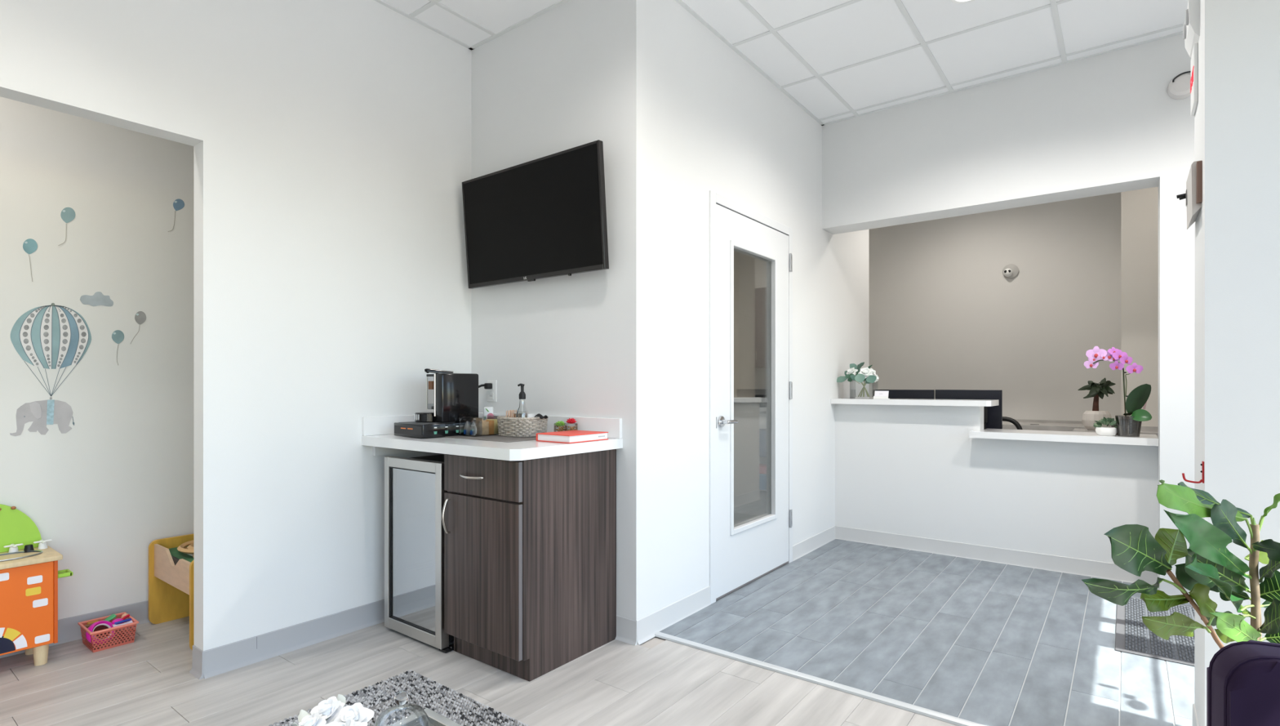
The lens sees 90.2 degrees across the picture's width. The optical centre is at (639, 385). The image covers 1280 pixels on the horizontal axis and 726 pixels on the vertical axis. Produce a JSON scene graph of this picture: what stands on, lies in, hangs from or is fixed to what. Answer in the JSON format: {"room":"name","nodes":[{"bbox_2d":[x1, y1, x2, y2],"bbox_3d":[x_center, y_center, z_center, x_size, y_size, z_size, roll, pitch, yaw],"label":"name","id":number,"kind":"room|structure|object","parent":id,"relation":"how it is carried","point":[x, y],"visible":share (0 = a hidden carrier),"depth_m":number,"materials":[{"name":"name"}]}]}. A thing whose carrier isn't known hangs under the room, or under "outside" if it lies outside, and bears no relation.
{"room":"clinic waiting room","nodes":[
{"label":"clinic waiting room","id":0,"kind":"room"},
{"bbox_2d":[0,96,193,619],"bbox_3d":[-3.031,-0.407,2.375,0.100,3.115,5.300,0,0,37],"label":"wall","id":1,"kind":"structure","parent":0,"point":[120,481],"depth_m":2.98,"materials":[{"name":"white paint"}]},
{"bbox_2d":[22,238,37,281],"bbox_3d":[-2.657,-0.548,2.779,0.001,0.187,0.047,0,0,37],"label":"wall decal","id":2,"kind":"object","parent":1,"relation":"attached to","point":[29,246],"visible":1,"depth_m":2.78,"materials":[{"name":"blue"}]},
{"bbox_2d":[9,302,91,435],"bbox_3d":[-2.614,-0.076,2.836,0.002,0.585,0.271,0,0,37],"label":"wall decal","id":3,"kind":"object","parent":1,"relation":"attached to","point":[52,336],"visible":1,"depth_m":2.83,"materials":[{"name":"white"}]},
{"bbox_2d":[57,207,75,245],"bbox_3d":[-2.584,-0.716,2.876,0.001,0.181,0.059,0,0,37],"label":"wall decal","id":4,"kind":"object","parent":1,"relation":"attached to","point":[68,214],"visible":1,"depth_m":2.88,"materials":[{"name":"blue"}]},
{"bbox_2d":[0,600,150,657],"bbox_3d":[-3.091,1.097,2.201,0.016,0.105,4.950,0,0,37],"label":"baseboard","id":5,"kind":"structure","parent":1,"relation":"attached to","point":[68,628],"depth_m":2.93,"materials":[{"name":"grey plastic"}]},
{"bbox_2d":[80,291,113,306],"bbox_3d":[-2.520,-0.403,2.960,0.001,0.070,0.122,0,0,37],"label":"wall decal","id":6,"kind":"object","parent":1,"relation":"attached to","point":[98,298],"visible":1,"depth_m":2.96},
{"bbox_2d":[111,329,124,364],"bbox_3d":[-2.473,-0.181,3.021,0.001,0.168,0.047,0,0,37],"label":"wall decal","id":7,"kind":"object","parent":1,"relation":"attached to","point":[117,335],"visible":1,"depth_m":3.02,"materials":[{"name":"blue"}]},
{"bbox_2d":[130,311,146,343],"bbox_3d":[-2.426,-0.281,3.083,0.001,0.162,0.064,0,0,37],"label":"wall decal","id":8,"kind":"object","parent":1,"relation":"attached to","point":[140,317],"visible":1,"depth_m":3.09,"materials":[{"name":"grey"}]},
{"bbox_2d":[168,199,184,231],"bbox_3d":[-2.332,-0.855,3.206,0.001,0.177,0.071,0,0,37],"label":"wall decal","id":9,"kind":"object","parent":1,"relation":"attached to","point":[178,204],"visible":1,"depth_m":3.21,"materials":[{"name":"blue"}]},
{"bbox_2d":[0,0,471,650],"bbox_3d":[-2.448,-0.407,1.647,0.100,3.115,4.850,0,0,37],"label":"wall","id":10,"kind":"structure","parent":0,"point":[331,140],"depth_m":2.79,"materials":[{"name":"white paint"}]},
{"bbox_2d":[189,599,384,679],"bbox_3d":[-1.368,1.097,3.049,0.116,0.105,1.311,0,0,37],"label":"baseboard","id":11,"kind":"structure","parent":10,"relation":"attached to","point":[216,660],"depth_m":2.75,"materials":[{"name":"grey plastic"}]},
{"bbox_2d":[471,0,649,620],"bbox_3d":[-0.488,-0.407,3.265,1.263,3.115,0.100,0,0,37],"label":"wall","id":12,"kind":"structure","parent":0,"point":[576,73],"depth_m":3.02,"materials":[{"name":"white paint"}]},
{"bbox_2d":[478,382,492,388],"bbox_3d":[-0.854,0.108,3.414,0.120,0.246,0.052,0,0,8],"label":"power cord","id":13,"kind":"object","parent":12,"relation":"attached to","point":[486,385],"visible":0.35,"depth_m":3.40,"materials":[{"name":"black plastic"}]},
{"bbox_2d":[487,379,497,401],"bbox_3d":[-0.798,0.027,3.432,0.078,0.116,0.009,0,0,37],"label":"wall outlet","id":14,"kind":"object","parent":12,"relation":"attached to","point":[491,393],"visible":0.98,"depth_m":3.42,"materials":[{"name":"white plastic"}]},
{"bbox_2d":[488,392,493,399],"bbox_3d":[-0.800,0.054,3.430,0.034,0.036,0.002,0,0,37],"label":"receptacle","id":15,"kind":"object","parent":14,"relation":"attached to","point":[491,394],"depth_m":3.43,"materials":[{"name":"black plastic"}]},
{"bbox_2d":[462,139,608,288],"bbox_3d":[-0.534,-0.804,3.160,0.970,0.573,0.114,0,0,37],"label":"television","id":16,"kind":"object","parent":12,"relation":"attached to","point":[544,217],"visible":1,"depth_m":3.08,"materials":[{"name":"black plastic"}]},
{"bbox_2d":[614,614,637,644],"bbox_3d":[-0.479,1.097,3.186,1.163,0.105,0.016,0,0,37],"label":"baseboard","id":17,"kind":"structure","parent":12,"relation":"attached to","point":[626,628],"depth_m":2.87,"materials":[{"name":"grey plastic"}]},
{"bbox_2d":[0,538,1194,725],"bbox_3d":[0.320,1.206,2.397,6.800,0.128,10.200,0,0,37],"label":"floor","id":18,"kind":"structure","parent":0,"point":[984,642],"depth_m":2.58,"materials":[{"name":"beige"}]},
{"bbox_2d":[0,503,72,665],"bbox_3d":[-2.728,0.819,2.448,0.272,0.663,0.803,0,0,37],"label":"toy kitchen","id":19,"kind":"object","parent":18,"relation":"on","point":[29,574],"visible":1,"depth_m":2.62,"materials":[{"name":"orange paint"}]},
{"bbox_2d":[3,542,23,552],"bbox_3d":[-2.637,0.685,2.685,0.060,0.034,0.060,0,0,37],"label":"tap","id":20,"kind":"object","parent":19,"relation":"on","point":[8,547],"depth_m":2.69,"materials":[{"name":"white plastic"}]},
{"bbox_2d":[0,550,43,561],"bbox_3d":[-2.591,0.708,2.605,0.139,0.024,0.224,0,0,37],"label":"sink bowl","id":21,"kind":"object","parent":19,"relation":"on","point":[12,555],"depth_m":2.64,"materials":[{"name":"silver metal"}]},
{"bbox_2d":[0,545,62,569],"bbox_3d":[-2.740,0.713,2.433,0.272,0.021,0.764,0,0,37],"label":"countertop","id":22,"kind":"structure","parent":19,"relation":"on","point":[49,554],"depth_m":2.61,"materials":[{"name":"brown wood"}]},
{"bbox_2d":[33,538,52,549],"bbox_3d":[-2.582,0.685,2.757,0.060,0.034,0.060,0,0,37],"label":"tap","id":23,"kind":"object","parent":19,"relation":"on","point":[38,544],"depth_m":2.75,"materials":[{"name":"white plastic"}]},
{"bbox_2d":[77,611,138,652],"bbox_3d":[-2.384,1.104,2.860,0.202,0.092,0.170,0,0,37],"label":"storage basket","id":24,"kind":"object","parent":18,"relation":"on","point":[131,635],"visible":0.82,"depth_m":2.82,"materials":[{"name":"red plastic"}]},
{"bbox_2d":[86,619,98,624],"bbox_3d":[-2.455,1.072,2.866,0.050,0.024,0.040,0,0,37],"label":"block","id":25,"kind":"object","parent":24,"relation":"in","point":[95,620],"visible":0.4,"depth_m":2.87,"materials":[{"name":"orange"}]},
{"bbox_2d":[85,620,115,644],"bbox_3d":[-2.380,1.088,2.816,0.072,0.097,0.118,0,0,3],"label":"mirror","id":26,"kind":"object","parent":24,"relation":"in","point":[100,624],"visible":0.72,"depth_m":2.81,"materials":[{"name":"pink plastic"}]},
{"bbox_2d":[85,629,130,648],"bbox_3d":[-2.384,1.137,2.860,0.160,0.018,0.130,0,0,37],"label":"pile","id":27,"kind":"object","parent":24,"relation":"in","point":[119,629],"visible":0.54,"depth_m":2.83,"materials":[{"name":"plastic"}]},
{"bbox_2d":[103,613,116,621],"bbox_3d":[-2.421,1.062,2.910,0.040,0.028,0.045,0,0,37],"label":"block","id":28,"kind":"object","parent":24,"relation":"in","point":[113,615],"visible":0.58,"depth_m":2.91,"materials":[{"name":"green"}]},
{"bbox_2d":[111,613,129,624],"bbox_3d":[-2.360,1.067,2.900,0.042,0.038,0.070,0,0,37],"label":"cup","id":29,"kind":"object","parent":24,"relation":"in","point":[127,615],"visible":0.72,"depth_m":2.89,"materials":[{"name":"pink plastic"}]},
{"bbox_2d":[111,617,123,624],"bbox_3d":[-2.367,1.070,2.890,0.042,0.032,0.046,0,0,37],"label":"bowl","id":30,"kind":"object","parent":29,"relation":"on","point":[117,619],"depth_m":2.88,"materials":[{"name":"pink plastic"}]},
{"bbox_2d":[111,619,133,626],"bbox_3d":[-2.316,1.070,2.859,0.054,0.019,0.072,0,0,37],"label":"cloth","id":31,"kind":"object","parent":24,"relation":"in","point":[131,620],"visible":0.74,"depth_m":2.85,"materials":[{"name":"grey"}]},
{"bbox_2d":[114,617,131,624],"bbox_3d":[-2.338,1.065,2.884,0.016,0.016,0.062,0,0,37],"label":"stick","id":32,"kind":"object","parent":24,"relation":"in","point":[128,619],"visible":1,"depth_m":2.88,"materials":[{"name":"blue"}]},
{"bbox_2d":[120,613,128,619],"bbox_3d":[-2.366,1.062,2.932,0.026,0.034,0.031,0,0,37],"label":"wooden toy","id":33,"kind":"object","parent":24,"relation":"in","point":[124,614],"visible":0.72,"depth_m":2.93,"materials":[{"name":"brown wood"}]},
{"bbox_2d":[148,533,193,649],"bbox_3d":[-1.941,0.948,3.169,0.558,0.405,0.675,0,0,37],"label":"table","id":34,"kind":"object","parent":18,"relation":"on","point":[171,571],"visible":0.33,"depth_m":3.06,"materials":[{"name":"yellow wood"}]},
{"bbox_2d":[177,539,193,553],"bbox_3d":[-2.069,0.767,3.075,0.299,0.022,0.262,0,0,37],"label":"track","id":35,"kind":"object","parent":34,"relation":"on","point":[180,548],"visible":0.34,"depth_m":2.98,"materials":[{"name":"brown wood"}]},
{"bbox_2d":[186,542,193,549],"bbox_3d":[-2.069,0.767,3.075,0.211,0.022,0.186,0,0,37],"label":"track","id":36,"kind":"object","parent":34,"relation":"on","point":[190,546],"visible":0.15,"depth_m":3.02,"materials":[{"name":"brown wood"}]},
{"bbox_2d":[268,669,528,725],"bbox_3d":[-0.651,1.142,0.953,2.393,0.016,2.234,0,0,37],"label":"woven rug","id":37,"kind":"object","parent":18,"relation":"on","point":[427,693],"visible":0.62,"depth_m":2.29,"materials":[{"name":"grey carpet"}]},
{"bbox_2d":[388,707,462,725],"bbox_3d":[-0.272,0.932,0.899,1.004,0.404,0.620,0,0,37],"label":"coffee table","id":38,"kind":"object","parent":37,"relation":"on","point":[436,718],"visible":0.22,"depth_m":1.40,"materials":[{"name":"silver metal"}]},
{"bbox_2d":[291,693,373,725],"bbox_3d":[-0.625,0.691,1.249,0.188,0.078,0.261,0,0,2],"label":"flowers","id":39,"kind":"object","parent":38,"relation":"on","point":[332,711],"visible":1,"depth_m":1.32,"materials":[{"name":"white plastic"}]},
{"bbox_2d":[373,690,430,725],"bbox_3d":[-0.476,0.669,1.272,0.112,0.121,0.112,0,0,37],"label":"sculpture","id":40,"kind":"object","parent":38,"relation":"on","point":[401,697],"visible":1,"depth_m":1.30,"materials":[{"name":"white"}]},
{"bbox_2d":[384,453,453,653],"bbox_3d":[-0.867,0.742,3.078,0.463,0.817,0.518,0,0,37],"label":"mini fridge","id":41,"kind":"object","parent":18,"relation":"on","point":[414,486],"visible":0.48,"depth_m":2.88,"materials":[{"name":"silver metal"}]},
{"bbox_2d":[441,448,616,680],"bbox_3d":[-0.486,0.716,2.802,0.478,0.868,0.620,0,0,37],"label":"base cabinet","id":42,"kind":"object","parent":18,"relation":"on","point":[530,545],"visible":0.94,"depth_m":2.61,"materials":[{"name":"brown wood"}]},
{"bbox_2d":[361,412,622,460],"bbox_3d":[-0.702,0.242,2.963,1.080,0.190,0.640,0,0,37],"label":"countertop","id":43,"kind":"structure","parent":42,"relation":"on","point":[378,432],"depth_m":2.79,"materials":[{"name":"white stone"}]},
{"bbox_2d":[394,421,459,437],"bbox_3d":[-0.967,0.203,3.063,0.236,0.063,0.332,0,0,37],"label":"pod drawer","id":44,"kind":"object","parent":43,"relation":"on","point":[410,428],"visible":0.7,"depth_m":2.94,"materials":[{"name":"black plastic"}]},
{"bbox_2d":[414,368,478,422],"bbox_3d":[-0.944,0.045,3.080,0.201,0.254,0.258,0,0,37],"label":"coffee machine","id":45,"kind":"object","parent":44,"relation":"on","point":[455,395],"visible":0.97,"depth_m":3.01,"materials":[{"name":"black plastic"}]},
{"bbox_2d":[414,411,435,422],"bbox_3d":[-1.011,0.149,3.048,0.124,0.045,0.124,0,0,37],"label":"drip tray","id":46,"kind":"object","parent":45,"relation":"on","point":[427,416],"depth_m":2.99,"materials":[{"name":"silver plastic"}]},
{"bbox_2d":[444,435,536,442],"bbox_3d":[-0.663,0.236,2.997,0.550,0.003,0.360,0,0,37],"label":"placemat","id":47,"kind":"object","parent":43,"relation":"on","point":[491,437],"visible":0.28,"depth_m":2.87,"materials":[{"name":"grey fabric"}]},
{"bbox_2d":[459,414,502,436],"bbox_3d":[-0.756,0.190,3.048,0.118,0.090,0.170,0,0,37],"label":"acrylic organiser","id":48,"kind":"object","parent":47,"relation":"on","point":[468,424],"visible":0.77,"depth_m":2.99,"materials":[{"name":"clear plastic"}]},
{"bbox_2d":[482,421,488,434],"bbox_3d":[-0.740,0.200,3.027,0.044,0.063,0.011,0,0,-13],"label":"sachet","id":49,"kind":"object","parent":48,"relation":"in","point":[485,424],"visible":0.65,"depth_m":3.03,"materials":[{"name":"paper"}]},
{"bbox_2d":[486,420,493,434],"bbox_3d":[-0.717,0.198,3.052,0.036,0.066,0.011,0,0,-8],"label":"sachet","id":50,"kind":"object","parent":48,"relation":"in","point":[491,422],"visible":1,"depth_m":3.05,"materials":[{"name":"brown paper"}]},
{"bbox_2d":[492,418,498,433],"bbox_3d":[-0.695,0.196,3.080,0.034,0.070,0.011,0,0,-17],"label":"sachet","id":51,"kind":"object","parent":48,"relation":"in","point":[495,424],"visible":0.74,"depth_m":3.08,"materials":[{"name":"yellow paper"}]},
{"bbox_2d":[483,406,493,419],"bbox_3d":[-0.768,0.171,3.251,0.055,0.128,0.086,0,0,-11],"label":"pack","id":52,"kind":"object","parent":47,"relation":"on","point":[489,411],"visible":0.34,"depth_m":3.21,"materials":[{"name":"white paper"}]},
{"bbox_2d":[497,415,548,436],"bbox_3d":[-0.555,0.189,3.017,0.231,0.092,0.192,0,0,37],"label":"wicker basket","id":53,"kind":"object","parent":47,"relation":"on","point":[512,424],"visible":0.92,"depth_m":2.94,"materials":[{"name":"beige wicker"}]},
{"bbox_2d":[513,412,526,433],"bbox_3d":[-0.575,0.179,3.068,0.070,0.102,0.070,0,0,37],"label":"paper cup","id":54,"kind":"object","parent":53,"relation":"in","point":[524,414],"visible":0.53,"depth_m":3.04,"materials":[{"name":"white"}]},
{"bbox_2d":[515,383,528,427],"bbox_3d":[-0.553,0.109,2.993,0.060,0.242,0.061,0,0,37],"label":"pump bottle","id":55,"kind":"object","parent":53,"relation":"in","point":[522,394],"visible":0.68,"depth_m":2.98,"materials":[{"name":"clear glass"}]},
{"bbox_2d":[526,413,538,432],"bbox_3d":[-0.501,0.183,2.985,0.060,0.106,0.024,0,0,9],"label":"paper napkin","id":56,"kind":"object","parent":53,"relation":"in","point":[529,415],"visible":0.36,"depth_m":2.99,"materials":[{"name":"white paper"}]},
{"bbox_2d":[534,413,547,418],"bbox_3d":[-0.459,0.141,2.966,0.062,0.024,0.030,0,0,37],"label":"tongs","id":57,"kind":"object","parent":53,"relation":"on","point":[539,415],"visible":1,"depth_m":2.96,"materials":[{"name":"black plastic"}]},
{"bbox_2d":[554,420,565,431],"bbox_3d":[-0.378,0.202,3.024,0.049,0.072,0.049,0,0,37],"label":"potted plant","id":58,"kind":"object","parent":43,"relation":"on","point":[560,424],"visible":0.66,"depth_m":3.02,"materials":[{"name":"green plant"}]},
{"bbox_2d":[564,417,577,431],"bbox_3d":[-0.324,0.195,3.008,0.049,0.086,0.049,0,0,37],"label":"jar","id":59,"kind":"object","parent":43,"relation":"on","point":[570,420],"visible":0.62,"depth_m":3.00,"materials":[{"name":"clear plastic"}]},
{"bbox_2d":[536,430,608,443],"bbox_3d":[-0.294,0.221,2.790,0.198,0.034,0.250,0,0,37],"label":"book","id":60,"kind":"object","parent":43,"relation":"on","point":[569,436],"visible":1,"depth_m":2.72,"materials":[{"name":"red paper"}]},
{"bbox_2d":[654,631,986,725],"bbox_3d":[1.256,1.144,2.046,2.986,0.012,0.033,0,0,37],"label":"trim","id":61,"kind":"structure","parent":18,"relation":"on","point":[918,709],"depth_m":2.45,"materials":[{"name":"silver metal"}]},
{"bbox_2d":[1002,416,1022,429],"bbox_3d":[2.647,0.669,4.723,0.524,0.872,0.550,0,0,37],"label":"office chair","id":62,"kind":"object","parent":18,"relation":"on","point":[1012,420],"visible":0.06,"depth_m":4.82,"materials":[{"name":"black plastic"}]},
{"bbox_2d":[1002,418,1158,437],"bbox_3d":[3.245,0.713,4.666,2.900,0.866,1.436,0,0,37],"label":"office desk","id":63,"kind":"object","parent":18,"relation":"on","point":[1032,424],"visible":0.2,"depth_m":5.01,"materials":[{"name":"wood"}]},
{"bbox_2d":[877,389,934,399],"bbox_3d":[2.031,0.214,4.903,0.426,0.370,0.160,0,0,37],"label":"monitor","id":64,"kind":"object","parent":63,"relation":"on","point":[893,393],"visible":0.07,"depth_m":4.87,"materials":[{"name":"black plastic"}]},
{"bbox_2d":[935,389,1002,429],"bbox_3d":[2.381,0.214,4.636,0.438,0.372,0.160,0,0,37],"label":"monitor","id":65,"kind":"object","parent":63,"relation":"on","point":[993,415],"visible":0.27,"depth_m":4.55,"materials":[{"name":"black plastic"}]},
{"bbox_2d":[1077,377,1115,430],"bbox_3d":[3.191,0.126,4.458,0.214,0.367,0.173,0,0,37],"label":"potted plant","id":66,"kind":"object","parent":63,"relation":"on","point":[1096,389],"visible":0.98,"depth_m":4.43,"materials":[{"name":"green plant"}]},
{"bbox_2d":[1115,596,1194,666],"bbox_3d":[2.606,1.135,2.905,0.700,0.012,0.916,0,0,37],"label":"entrance mat","id":67,"kind":"object","parent":18,"relation":"on","point":[1132,636],"visible":0.3,"depth_m":2.87,"materials":[{"name":"grey fabric"}]},
{"bbox_2d":[1081,479,1279,648],"bbox_3d":[1.182,0.667,1.226,0.772,0.967,0.339,0,0,-37],"label":"fiddle leaf fig","id":68,"kind":"object","parent":18,"relation":"on","point":[1209,565],"visible":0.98,"depth_m":1.26,"materials":[{"name":"green plant"}]},
{"bbox_2d":[1206,639,1279,725],"bbox_3d":[0.909,0.737,0.518,0.544,0.803,0.525,0,0,24],"label":"velvet chair","id":69,"kind":"object","parent":18,"relation":"on","point":[1243,677],"visible":1,"depth_m":0.80,"materials":[{"name":"purple fabric"}]},
{"bbox_2d":[649,0,869,613],"bbox_3d":[0.946,-0.407,4.203,0.120,3.115,3.130,0,0,37],"label":"wall","id":70,"kind":"structure","parent":0,"point":[717,125],"depth_m":3.34,"materials":[{"name":"white paint"}]},
{"bbox_2d":[636,525,835,644],"bbox_3d":[0.730,1.097,3.808,0.016,0.105,2.440,0,0,37],"label":"baseboard","id":71,"kind":"structure","parent":70,"relation":"attached to","point":[663,618],"depth_m":3.15,"materials":[{"name":"grey plastic"}]},
{"bbox_2d":[709,190,792,603],"bbox_3d":[0.652,0.064,3.768,0.180,2.173,1.032,0,0,37],"label":"door","id":72,"kind":"structure","parent":70,"relation":"in","point":[751,261],"depth_m":3.71,"materials":[{"name":"white paint"}]},
{"bbox_2d":[373,0,1188,125],"bbox_3d":[0.089,-1.964,2.762,5.990,0.201,9.900,0,0,37],"label":"ceiling","id":73,"kind":"structure","parent":0,"point":[837,60],"depth_m":3.38,"materials":[{"name":"white tile"}]},
{"bbox_2d":[950,0,975,4],"bbox_3d":[1.561,-1.865,3.035,0.156,0.007,0.156,0,0,37],"label":"recessed light","id":74,"kind":"object","parent":73,"relation":"in","point":[957,2],"visible":1,"depth_m":3.09,"materials":[{"name":"white plastic"}]},
{"bbox_2d":[869,192,1120,422],"bbox_3d":[2.111,-0.407,6.502,4.470,3.115,0.100,0,0,37],"label":"wall","id":75,"kind":"structure","parent":0,"point":[944,313],"depth_m":5.61,"materials":[{"name":"beige paint"}]},
{"bbox_2d":[1002,264,1018,278],"bbox_3d":[3.222,-1.000,5.552,0.124,0.124,0.072,0,0,37],"label":"dome camera","id":76,"kind":"object","parent":75,"relation":"attached to","point":[1009,271],"visible":1,"depth_m":5.54,"materials":[{"name":"grey plastic"}]},
{"bbox_2d":[835,403,1158,563],"bbox_3d":[2.252,0.641,4.266,1.880,1.018,0.145,0,0,37],"label":"wall","id":77,"kind":"structure","parent":0,"point":[915,470],"depth_m":4.19,"materials":[{"name":"white paint"}]},
{"bbox_2d":[831,397,999,406],"bbox_3d":[1.926,0.113,4.524,1.044,0.038,0.330,0,0,37],"label":"counter ledge","id":78,"kind":"object","parent":77,"relation":"on","point":[979,402],"visible":1,"depth_m":4.34,"materials":[{"name":"white stone"}]},
{"bbox_2d":[836,361,879,398],"bbox_3d":[1.600,-0.041,4.731,0.332,0.269,0.175,0,0,37],"label":"flower vase","id":79,"kind":"object","parent":78,"relation":"on","point":[867,375],"visible":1,"depth_m":4.70,"materials":[{"name":"clear glass"}]},
{"bbox_2d":[873,391,889,399],"bbox_3d":[1.739,0.065,4.591,0.100,0.058,0.050,0,0,37],"label":"card holder","id":80,"kind":"object","parent":78,"relation":"on","point":[877,394],"visible":1,"depth_m":4.58,"materials":[{"name":"white plastic"}]},
{"bbox_2d":[835,525,1156,584],"bbox_3d":[2.203,1.097,4.202,1.880,0.105,0.016,0,0,37],"label":"baseboard","id":81,"kind":"structure","parent":77,"relation":"attached to","point":[1100,569],"depth_m":4.12,"materials":[{"name":"grey plastic"}]},
{"bbox_2d":[969,428,1158,445],"bbox_3d":[2.623,0.314,3.986,0.948,0.042,0.380,0,0,37],"label":"counter ledge","id":82,"kind":"object","parent":77,"relation":"on","point":[999,433],"visible":1,"depth_m":3.86,"materials":[{"name":"white stone"}]},
{"bbox_2d":[1093,417,1117,435],"bbox_3d":[2.766,0.238,3.786,0.116,0.108,0.108,0,0,-5],"label":"potted plant","id":83,"kind":"object","parent":82,"relation":"on","point":[1109,431],"visible":1,"depth_m":3.77,"materials":[{"name":"white plastic"}]},
{"bbox_2d":[1084,346,1151,436],"bbox_3d":[2.796,0.029,3.738,0.317,0.528,0.153,0,0,37],"label":"potted orchid","id":84,"kind":"object","parent":82,"relation":"on","point":[1137,398],"visible":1,"depth_m":3.69,"materials":[{"name":"plant"}]},
{"bbox_2d":[822,34,1194,582],"bbox_3d":[2.572,-0.407,3.773,2.987,3.115,0.260,0,0,37],"label":"wall header","id":85,"kind":"structure","parent":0,"point":[1107,123],"depth_m":3.71,"materials":[{"name":"white paint"}]},
{"bbox_2d":[1156,573,1194,602],"bbox_3d":[3.307,1.097,3.200,1.123,0.105,0.271,0,0,37],"label":"baseboard","id":86,"kind":"object","parent":85,"relation":"attached to","point":[1169,588],"visible":0.09,"depth_m":3.41,"materials":[{"name":"grey plastic"}]},
{"bbox_2d":[1167,71,1191,99],"bbox_3d":[2.863,-1.580,3.340,0.155,0.124,0.074,0,0,37],"label":"sensor","id":87,"kind":"object","parent":85,"relation":"attached to","point":[1179,88],"visible":0.77,"depth_m":3.34,"materials":[{"name":"white plastic"}]},
{"bbox_2d":[1095,426,1117,435],"bbox_3d":[2.769,0.269,3.786,0.108,0.047,0.108,0,0,37],"label":"plant pot","id":88,"kind":"object","parent":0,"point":[1109,431],"depth_m":3.75,"materials":[{"name":"white ceramic"}]},
{"bbox_2d":[1120,186,1158,426],"bbox_3d":[4.153,-0.407,4.397,1.330,3.115,0.770,0,0,37],"label":"wall","id":89,"kind":"structure","parent":0,"point":[1139,207],"depth_m":4.43,"materials":[{"name":"white paint"}]},
{"bbox_2d":[1194,0,1279,725],"bbox_3d":[2.147,-0.407,1.637,1.072,3.115,0.343,0,0,37],"label":"wall partition","id":90,"kind":"structure","parent":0,"point":[1237,117],"depth_m":1.79,"materials":[{"name":"white paint"}]},
{"bbox_2d":[1176,160,1202,229],"bbox_3d":[1.715,-0.592,1.993,0.048,0.163,0.240,0,0,37],"label":"panel","id":91,"kind":"object","parent":90,"relation":"attached to","point":[1193,195],"visible":1,"depth_m":1.92,"materials":[{"name":"grey plastic"}]},
{"bbox_2d":[1182,0,1199,57],"bbox_3d":[1.756,-1.139,2.034,0.032,0.138,0.185,0,0,37],"label":"emergency light","id":92,"kind":"object","parent":90,"relation":"attached to","point":[1191,28],"visible":0.98,"depth_m":1.97,"materials":[{"name":"white plastic"}]},
{"bbox_2d":[1182,461,1204,483],"bbox_3d":[1.611,0.251,1.859,0.049,0.065,0.020,0,0,37],"label":"wall hook","id":93,"kind":"object","parent":90,"relation":"attached to","point":[1202,471],"visible":1,"depth_m":1.85,"materials":[{"name":"red metal"}]},
{"bbox_2d":[1190,42,1198,116],"bbox_3d":[1.779,-0.980,2.048,0.011,0.186,0.134,0,0,37],"label":"exit sign","id":94,"kind":"object","parent":90,"relation":"attached to","point":[1194,59],"visible":1,"depth_m":2.00,"materials":[{"name":"white plastic"}]},
{"bbox_2d":[1192,702,1199,725],"bbox_3d":[2.136,1.097,1.635,1.088,0.105,0.359,0,0,37],"label":"baseboard","id":95,"kind":"structure","parent":90,"relation":"attached to","point":[1195,721],"depth_m":2.04,"materials":[{"name":"grey plastic"}]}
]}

